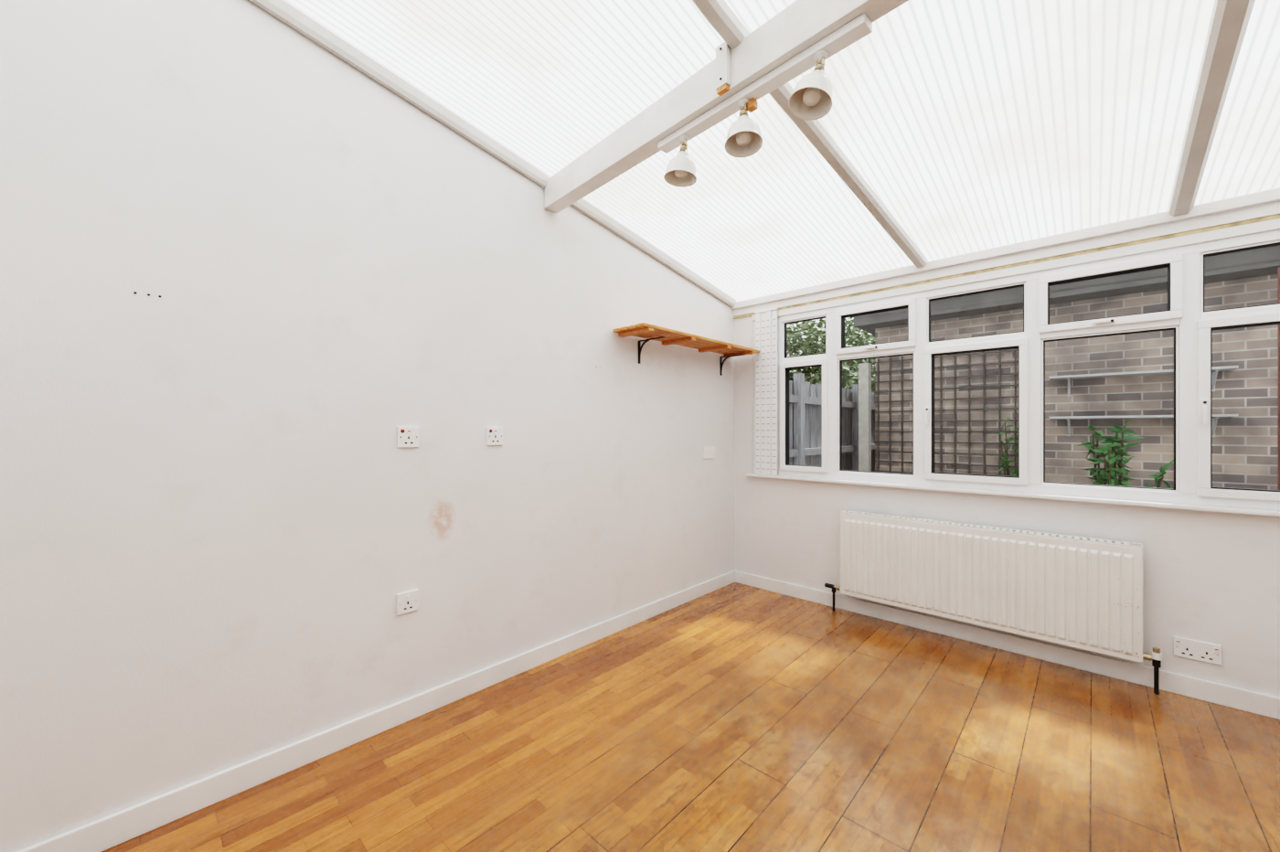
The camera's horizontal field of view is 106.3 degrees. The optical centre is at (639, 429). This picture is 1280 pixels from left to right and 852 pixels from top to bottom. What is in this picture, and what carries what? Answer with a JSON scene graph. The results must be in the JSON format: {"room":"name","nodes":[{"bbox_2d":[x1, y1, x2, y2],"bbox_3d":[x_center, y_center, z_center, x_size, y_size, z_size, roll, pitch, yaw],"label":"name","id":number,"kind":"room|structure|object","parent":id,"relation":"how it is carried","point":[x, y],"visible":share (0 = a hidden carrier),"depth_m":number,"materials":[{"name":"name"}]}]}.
{"room":"sunroom","nodes":[
{"label":"sunroom","id":0,"kind":"room"},
{"bbox_2d":[0,0,734,851],"bbox_3d":[-0.770,-0.259,2.403,0.122,3.018,4.620,0,0,43],"label":"wall","id":1,"kind":"structure","parent":0,"point":[236,261],"depth_m":1.74,"materials":[{"name":"white paint"}]},
{"bbox_2d":[16,570,735,851],"bbox_3d":[-0.728,1.204,2.350,0.016,0.092,4.400,0,0,43],"label":"baseboard","id":2,"kind":"structure","parent":1,"relation":"attached to","point":[105,833],"depth_m":1.82,"materials":[{"name":"white paint"}]},
{"bbox_2d":[396,589,418,615],"bbox_3d":[-0.999,0.742,2.065,0.014,0.088,0.088,0,0,43],"label":"wall socket","id":3,"kind":"object","parent":1,"relation":"attached to","point":[407,602],"visible":1,"depth_m":2.06,"materials":[{"name":"plastic"}]},
{"bbox_2d":[396,426,418,447],"bbox_3d":[-0.997,0.032,2.067,0.014,0.088,0.088,0,0,43],"label":"wall socket","id":4,"kind":"object","parent":1,"relation":"attached to","point":[406,436],"visible":1,"depth_m":2.06,"materials":[{"name":"plastic"}]},
{"bbox_2d":[249,0,735,307],"bbox_3d":[-0.729,-1.380,2.336,0.034,0.774,4.380,0,0,43],"label":"trim","id":5,"kind":"structure","parent":1,"relation":"attached to","point":[283,11],"depth_m":2.16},
{"bbox_2d":[486,426,503,445],"bbox_3d":[-0.714,0.032,2.366,0.014,0.088,0.088,0,0,43],"label":"wall socket","id":6,"kind":"object","parent":1,"relation":"attached to","point":[495,435],"visible":1,"depth_m":2.36,"materials":[{"name":"plastic"}]},
{"bbox_2d":[612,322,760,375],"bbox_3d":[0.378,-0.523,3.338,0.273,0.186,1.334,0,0,43],"label":"slatted shelf","id":7,"kind":"object","parent":1,"relation":"attached to","point":[667,336],"visible":1,"depth_m":3.16,"materials":[{"name":"orange wood"}]},
{"bbox_2d":[703,447,714,458],"bbox_3d":[0.533,0.177,3.689,0.014,0.088,0.146,0,0,43],"label":"wall socket","id":8,"kind":"object","parent":1,"relation":"attached to","point":[708,452],"visible":1,"depth_m":3.68,"materials":[{"name":"plastic"}]},
{"bbox_2d":[101,582,1279,851],"bbox_3d":[0.448,1.300,1.255,3.470,0.100,4.620,0,0,43],"label":"floor","id":9,"kind":"structure","parent":0,"point":[735,717],"depth_m":1.82,"materials":[{"name":"brown wood"}]},
{"bbox_2d":[284,0,1279,301],"bbox_3d":[0.580,-1.389,1.322,3.370,0.815,5.000,0,0,43],"label":"ceiling","id":10,"kind":"structure","parent":0,"point":[977,125],"depth_m":1.94,"materials":[{"name":"white plastic"}]},
{"bbox_2d":[691,0,722,22],"bbox_3d":[-0.556,-1.555,0.744,0.062,0.425,2.301,0,0,44],"label":"beam","id":11,"kind":"structure","parent":10,"relation":"attached to","point":[710,10],"depth_m":1.54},
{"bbox_2d":[544,0,908,213],"bbox_3d":[0.613,-1.268,1.415,3.244,0.164,0.320,0,0,43],"label":"ceiling beam","id":12,"kind":"structure","parent":10,"relation":"attached to","point":[802,24],"depth_m":1.75,"materials":[{"name":"white wood"}]},
{"bbox_2d":[657,12,872,187],"bbox_3d":[0.360,-1.087,1.682,0.138,0.204,0.841,0,0,-40],"label":"track light","id":13,"kind":"object","parent":12,"relation":"attached to","point":[811,98],"visible":1,"depth_m":1.63,"materials":[{"name":"white paint"}]},
{"bbox_2d":[707,0,927,267],"bbox_3d":[1.003,-1.198,2.284,2.088,0.389,0.062,0,0,-43],"label":"ceiling beam","id":14,"kind":"structure","parent":10,"relation":"attached to","point":[728,26],"depth_m":2.13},
{"bbox_2d":[1168,0,1255,216],"bbox_3d":[1.038,-1.383,0.671,0.075,0.769,4.380,0,0,43],"label":"ceiling beam","id":15,"kind":"structure","parent":10,"relation":"attached to","point":[1230,19],"depth_m":1.64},
{"bbox_2d":[731,187,1279,697],"bbox_3d":[1.983,0.107,2.869,3.250,2.285,0.165,0,0,43],"label":"wall","id":16,"kind":"structure","parent":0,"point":[1209,577],"depth_m":2.48,"materials":[{"name":"white paint"}]},
{"bbox_2d":[755,308,777,475],"bbox_3d":[0.977,-0.289,3.722,0.185,1.276,0.021,0,0,43],"label":"shutter","id":17,"kind":"object","parent":16,"relation":"attached to","point":[765,320],"visible":1,"depth_m":3.71,"materials":[{"name":"white plastic"}]},
{"bbox_2d":[824,510,1162,694],"bbox_3d":[1.884,0.902,2.818,1.599,0.695,0.133,0,0,43],"label":"radiator","id":18,"kind":"object","parent":16,"relation":"attached to","point":[1079,592],"visible":1,"depth_m":2.62,"materials":[{"name":"metal"}]},
{"bbox_2d":[735,570,1279,719],"bbox_3d":[1.958,1.204,2.830,3.234,0.092,0.016,0,0,43],"label":"baseboard","id":19,"kind":"structure","parent":16,"relation":"attached to","point":[1221,694],"depth_m":2.59,"materials":[{"name":"white paint"}]},
{"bbox_2d":[746,473,1279,516],"bbox_3d":[1.961,0.361,2.845,2.970,0.022,0.110,0,0,43],"label":"window sill","id":20,"kind":"structure","parent":16,"relation":"attached to","point":[1200,507],"depth_m":2.55,"materials":[{"name":"white paint"}]},
{"bbox_2d":[752,229,1279,510],"bbox_3d":[1.956,-0.260,2.854,2.890,1.220,0.113,0,0,43],"label":"window","id":21,"kind":"structure","parent":16,"relation":"attached to","point":[1192,326],"depth_m":2.63,"materials":[{"name":"white plastic"}]},
{"bbox_2d":[1173,636,1221,665],"bbox_3d":[2.591,1.028,2.234,0.146,0.088,0.014,0,0,43],"label":"wall socket","id":22,"kind":"object","parent":16,"relation":"attached to","point":[1188,648],"visible":1,"depth_m":2.23,"materials":[{"name":"plastic"}]},
{"bbox_2d":[853,245,1279,335],"bbox_3d":[7.075,-1.300,5.754,6.500,0.220,6.740,0,0,43],"label":"flat roof","id":23,"kind":"structure","parent":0,"point":[1262,261],"depth_m":4.19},
{"label":"outside","id":24,"kind":"structure","parent":0,"visible":0},
{"bbox_3d":[5.985,1.320,8.753,17.000,0.100,13.870,0,0,43],"label":"ground","id":25,"kind":"structure","parent":24,"visible":0},
{"bbox_2d":[787,316,874,393],"bbox_3d":[4.973,-1.007,11.407,2.989,4.554,9.456,0,0,43],"label":"tree","id":26,"kind":"object","parent":25,"relation":"on","point":[810,345],"visible":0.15,"depth_m":8.66,"materials":[{"name":"green plant"}]},
{"bbox_2d":[789,373,874,471],"bbox_3d":[3.744,0.320,7.500,0.122,1.900,8.832,0,0,43],"label":"fence","id":27,"kind":"object","parent":25,"relation":"on","point":[805,399],"visible":0.1,"depth_m":5.79,"materials":[{"name":"grey wood"}]},
{"bbox_2d":[858,362,871,471],"bbox_3d":[2.626,0.250,5.606,0.110,2.040,0.100,0,0,43],"label":"concrete post","id":28,"kind":"object","parent":25,"relation":"on","point":[865,368],"visible":0.56,"depth_m":5.57,"materials":[{"name":"grey concrete"}]},
{"bbox_2d":[874,348,1018,475],"bbox_3d":[3.241,0.220,5.172,1.320,2.100,0.028,0,0,43],"label":"trellis","id":29,"kind":"object","parent":25,"relation":"on","point":[984,353],"visible":0.59,"depth_m":5.08,"materials":[{"name":"brown wood"}]},
{"bbox_2d":[998,416,1018,476],"bbox_3d":[3.570,0.573,4.572,0.262,1.395,0.292,0,0,43],"label":"shrub","id":30,"kind":"object","parent":25,"relation":"on","point":[1005,463],"visible":0.34,"depth_m":4.59,"materials":[{"name":"green plant"}]},
{"bbox_2d":[874,274,1277,490],"bbox_3d":[7.224,0.040,5.847,6.210,2.460,6.400,0,0,43],"label":"brick building","id":31,"kind":"structure","parent":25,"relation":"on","point":[1244,446],"depth_m":4.30,"materials":[{"name":"beige brick"}]},
{"bbox_2d":[1049,365,1238,437],"bbox_3d":[4.236,-0.215,4.114,1.100,0.550,0.219,0,0,43],"label":"shelf","id":32,"kind":"object","parent":31,"relation":"attached to","point":[1215,369],"visible":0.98,"depth_m":4.08,"materials":[{"name":"grey metal"}]},
{"bbox_2d":[1077,419,1173,488],"bbox_3d":[3.490,0.598,3.464,0.516,1.347,0.465,0,0,43],"label":"shrub","id":33,"kind":"object","parent":25,"relation":"on","point":[1110,453],"visible":0.49,"depth_m":3.46,"materials":[{"name":"green plant"}]},
{"bbox_2d":[1277,266,1279,490],"bbox_3d":[4.168,0.110,3.094,0.100,2.320,0.100,0,0,43],"label":"post","id":34,"kind":"object","parent":25,"relation":"on","point":[1278,269],"visible":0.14,"depth_m":3.11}
]}

